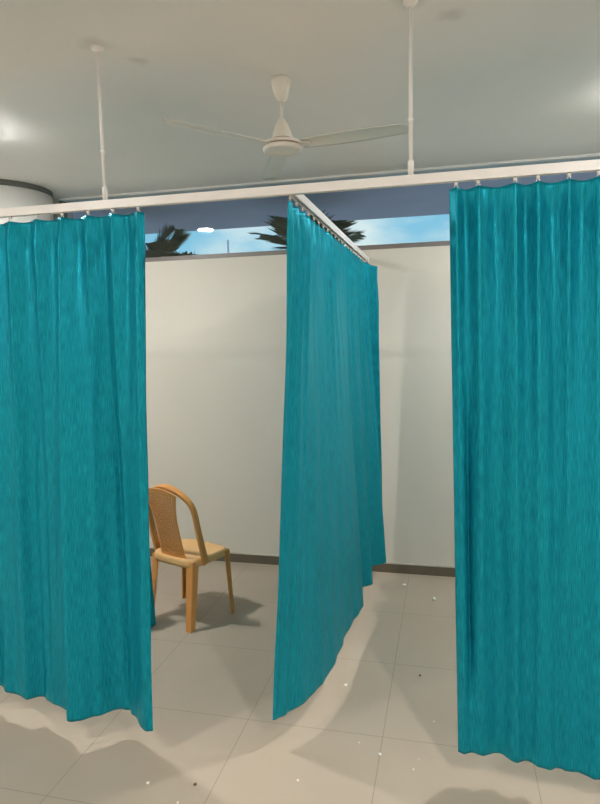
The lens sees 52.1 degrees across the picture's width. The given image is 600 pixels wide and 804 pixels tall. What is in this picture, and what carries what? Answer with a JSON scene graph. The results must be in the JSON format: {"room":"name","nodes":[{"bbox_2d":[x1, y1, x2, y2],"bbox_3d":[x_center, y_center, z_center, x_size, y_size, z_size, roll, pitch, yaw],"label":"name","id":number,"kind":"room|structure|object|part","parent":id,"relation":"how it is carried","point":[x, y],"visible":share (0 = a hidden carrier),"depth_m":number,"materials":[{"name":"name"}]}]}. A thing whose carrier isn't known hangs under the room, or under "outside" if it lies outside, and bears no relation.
{"room":"hospital room","nodes":[
{"label":"hospital room","id":0,"kind":"room"},
{"bbox_2d":[150,562,155,626],"bbox_3d":[-0.953,1.111,3.643,0.141,0.468,0.140,4,8,42],"label":"privacy curtain","id":1,"kind":"object","parent":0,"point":[153,617],"visible":0.07,"depth_m":3.64,"materials":[{"name":"teal fabric"}]},
{"bbox_2d":[53,199,454,565],"bbox_3d":[0.211,-0.176,4.479,13.144,2.802,0.170,0,6,14],"label":"wall","id":2,"kind":"structure","parent":0,"point":[216,327],"depth_m":4.52,"materials":[{"name":"paint"}]},
{"bbox_2d":[149,547,454,576],"bbox_3d":[0.219,1.191,4.531,12.720,0.073,0.015,0,6,14],"label":"baseboard","id":3,"kind":"structure","parent":2,"relation":"attached to","point":[389,567],"depth_m":4.42,"materials":[{"name":"tile"}]},
{"bbox_2d":[59,153,599,261],"bbox_3d":[2.259,-1.302,3.824,8.438,0.514,0.110,0,6,14],"label":"window","id":4,"kind":"structure","parent":2,"relation":"in","point":[595,155],"depth_m":4.27,"materials":[{"name":"metal"}]},
{"bbox_3d":[2.249,-1.548,3.777,8.438,0.015,0.068,0,6,14],"label":"head frame","id":5,"kind":"part","parent":4,"relation":"part of","materials":[{"name":"white metal"}]},
{"bbox_3d":[2.266,-1.309,3.805,8.416,0.468,0.006,0,6,14],"label":"pane","id":6,"kind":"part","parent":4,"relation":"part of","materials":[{"name":"clear glass"}]},
{"bbox_2d":[290,195,368,261],"bbox_3d":[0.217,-0.873,3.229,0.030,0.038,2.094,0,6,14],"label":"track","id":7,"kind":"object","parent":2,"relation":"attached to","point":[302,200],"visible":0.77,"depth_m":2.80,"materials":[{"name":"white metal"}]},
{"bbox_2d":[273,197,385,719],"bbox_3d":[0.222,0.186,3.319,0.158,2.091,2.055,1,6,18],"label":"privacy curtain","id":8,"kind":"object","parent":7,"relation":"hanging from","point":[332,537],"visible":1,"depth_m":2.82,"materials":[{"name":"teal fabric"}]},
{"bbox_2d":[0,0,599,202],"bbox_3d":[-1.094,-1.045,-0.932,13.144,0.106,11.053,0,6,14],"label":"ceiling","id":9,"kind":"structure","parent":0,"point":[493,80],"depth_m":2.70,"materials":[{"name":"paint"}]},
{"bbox_2d":[163,75,408,179],"bbox_3d":[0.025,-1.239,2.667,0.919,0.304,0.970,0,6,14],"label":"ceiling fan","id":10,"kind":"object","parent":9,"relation":"hanging from","point":[282,145],"visible":1,"depth_m":2.60,"materials":[{"name":"metal"}]},
{"bbox_3d":[-0.331,-1.083,2.465,0.472,0.021,0.098,-6,8,-38],"label":"blade","id":11,"kind":"part","parent":10,"relation":"part of","materials":[{"name":"metal"}]},
{"bbox_3d":[-0.124,-1.142,2.987,0.098,0.021,0.472,-2,6,-8],"label":"blade","id":12,"kind":"part","parent":10,"relation":"part of","materials":[{"name":"metal"}]},
{"bbox_3d":[-0.079,-1.252,2.651,0.015,0.090,0.015,0,6,14],"label":"down rod","id":13,"kind":"part","parent":10,"relation":"part of","materials":[{"name":"metal"}]},
{"bbox_3d":[-0.077,-1.179,2.659,0.098,0.088,0.098,0,6,14],"label":"motor","id":14,"kind":"part","parent":10,"relation":"part of","materials":[{"name":"metal"}]},
{"bbox_3d":[-0.076,-1.109,2.666,0.170,0.049,0.170,0,6,14],"label":"motor","id":15,"kind":"part","parent":10,"relation":"part of","materials":[{"name":"metal"}]},
{"bbox_3d":[0.227,-1.103,2.546,0.472,0.021,0.098,1,6,22],"label":"blade","id":16,"kind":"part","parent":10,"relation":"part of","materials":[{"name":"metal"}]},
{"bbox_2d":[0,0,599,217],"bbox_3d":[-0.326,-1.041,2.244,12.720,0.595,0.052,0,6,14],"label":"track","id":17,"kind":"object","parent":9,"relation":"hanging from","point":[584,166],"visible":1,"depth_m":2.17,"materials":[{"name":"white metal"}]},
{"bbox_2d":[0,207,152,730],"bbox_3d":[-1.260,0.291,2.615,1.412,2.091,0.151,0,6,16],"label":"privacy curtain","id":18,"kind":"object","parent":17,"relation":"hanging from","point":[75,595],"visible":1,"depth_m":2.52,"materials":[{"name":"teal fabric"}]},
{"bbox_3d":[-0.759,-1.058,2.346,0.013,0.563,0.013,0,6,14],"label":"suspension rod","id":19,"kind":"part","parent":17,"relation":"part of","materials":[{"name":"white metal"}]},
{"bbox_3d":[-0.320,-0.761,2.273,12.720,0.032,0.026,0,6,14],"label":"rail","id":20,"kind":"part","parent":17,"relation":"part of","materials":[{"name":"white metal"}]},
{"bbox_3d":[0.373,-1.054,2.073,0.013,0.563,0.013,0,6,14],"label":"suspension rod","id":21,"kind":"part","parent":17,"relation":"part of","materials":[{"name":"white metal"}]},
{"bbox_2d":[449,170,599,779],"bbox_3d":[1.213,0.297,2.046,1.400,2.091,0.109,0,6,14],"label":"privacy curtain","id":22,"kind":"object","parent":17,"relation":"hanging from","point":[525,259],"visible":1,"depth_m":2.12,"materials":[{"name":"teal fabric"}]},
{"bbox_2d":[0,556,599,803],"bbox_3d":[-1.031,1.847,-0.630,13.144,0.106,11.053,0,6,14],"label":"floor","id":23,"kind":"structure","parent":0,"point":[215,729],"depth_m":2.70,"materials":[{"name":"tile"}]},
{"bbox_2d":[0,179,53,223],"bbox_3d":[-2.143,-0.137,4.597,0.712,2.802,0.712,0,6,14],"label":"column","id":24,"kind":"structure","parent":23,"relation":"on","point":[13,193],"depth_m":4.23,"materials":[{"name":"paint"}]},
{"bbox_2d":[149,484,233,632],"bbox_3d":[-0.701,0.895,3.764,0.432,0.860,0.418,3,7,34],"label":"plastic chair","id":25,"kind":"object","parent":23,"relation":"on","point":[188,554],"visible":0.97,"depth_m":3.62,"materials":[{"name":"plastic"}]},
{"bbox_3d":[-0.880,1.128,3.777,0.064,0.402,0.102,3,7,34],"label":"leg","id":26,"kind":"part","parent":25,"relation":"part of","materials":[{"name":"beige plastic"}]},
{"bbox_3d":[-0.790,0.717,3.619,0.287,0.447,0.114,3,7,34],"label":"backrest","id":27,"kind":"part","parent":25,"relation":"part of","materials":[{"name":"beige plastic"}]},
{"bbox_3d":[-0.757,0.716,3.667,0.422,0.481,0.155,3,7,34],"label":"frame","id":28,"kind":"part","parent":25,"relation":"part of","materials":[{"name":"beige plastic"}]},
{"bbox_3d":[-0.748,1.099,4.026,0.076,0.402,0.048,3,7,34],"label":"leg","id":29,"kind":"part","parent":25,"relation":"part of","materials":[{"name":"beige plastic"}]},
{"bbox_3d":[-0.679,0.931,3.798,0.381,0.055,0.345,3,7,34],"label":"seat","id":30,"kind":"part","parent":25,"relation":"part of","materials":[{"name":"beige plastic"}]},
{"bbox_3d":[-0.638,1.140,3.613,0.064,0.402,0.102,3,7,34],"label":"leg","id":31,"kind":"part","parent":25,"relation":"part of","materials":[{"name":"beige plastic"}]},
{"bbox_3d":[-0.454,1.114,3.826,0.076,0.402,0.048,3,7,34],"label":"leg","id":32,"kind":"part","parent":25,"relation":"part of","materials":[{"name":"beige plastic"}]},
{"label":"outside","id":33,"kind":"structure","parent":0,"visible":0},
{"bbox_3d":[1.517,0.636,10.795,16.960,0.138,12.479,0,6,14],"label":"ground","id":34,"kind":"structure","parent":33,"visible":0},
{"bbox_2d":[145,223,195,257],"bbox_3d":[-1.350,-0.220,5.758,1.000,2.735,0.964,0,6,14],"label":"palm tree","id":35,"kind":"object","parent":34,"relation":"on","point":[162,247],"visible":0.27,"depth_m":5.44,"materials":[{"name":"green plant"}]},
{"bbox_2d":[247,209,364,249],"bbox_3d":[0.035,-0.215,5.422,1.190,2.735,1.043,0,6,14],"label":"palm tree","id":36,"kind":"object","parent":34,"relation":"on","point":[279,223],"visible":0.2,"depth_m":5.16,"materials":[{"name":"green plant"}]},
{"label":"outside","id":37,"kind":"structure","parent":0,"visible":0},
{"bbox_2d":[73,172,599,233],"bbox_3d":[0.734,-1.834,5.263,13.780,0.148,1.943,0,6,14],"label":"beam","id":38,"kind":"structure","parent":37,"point":[421,200],"depth_m":5.62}
]}

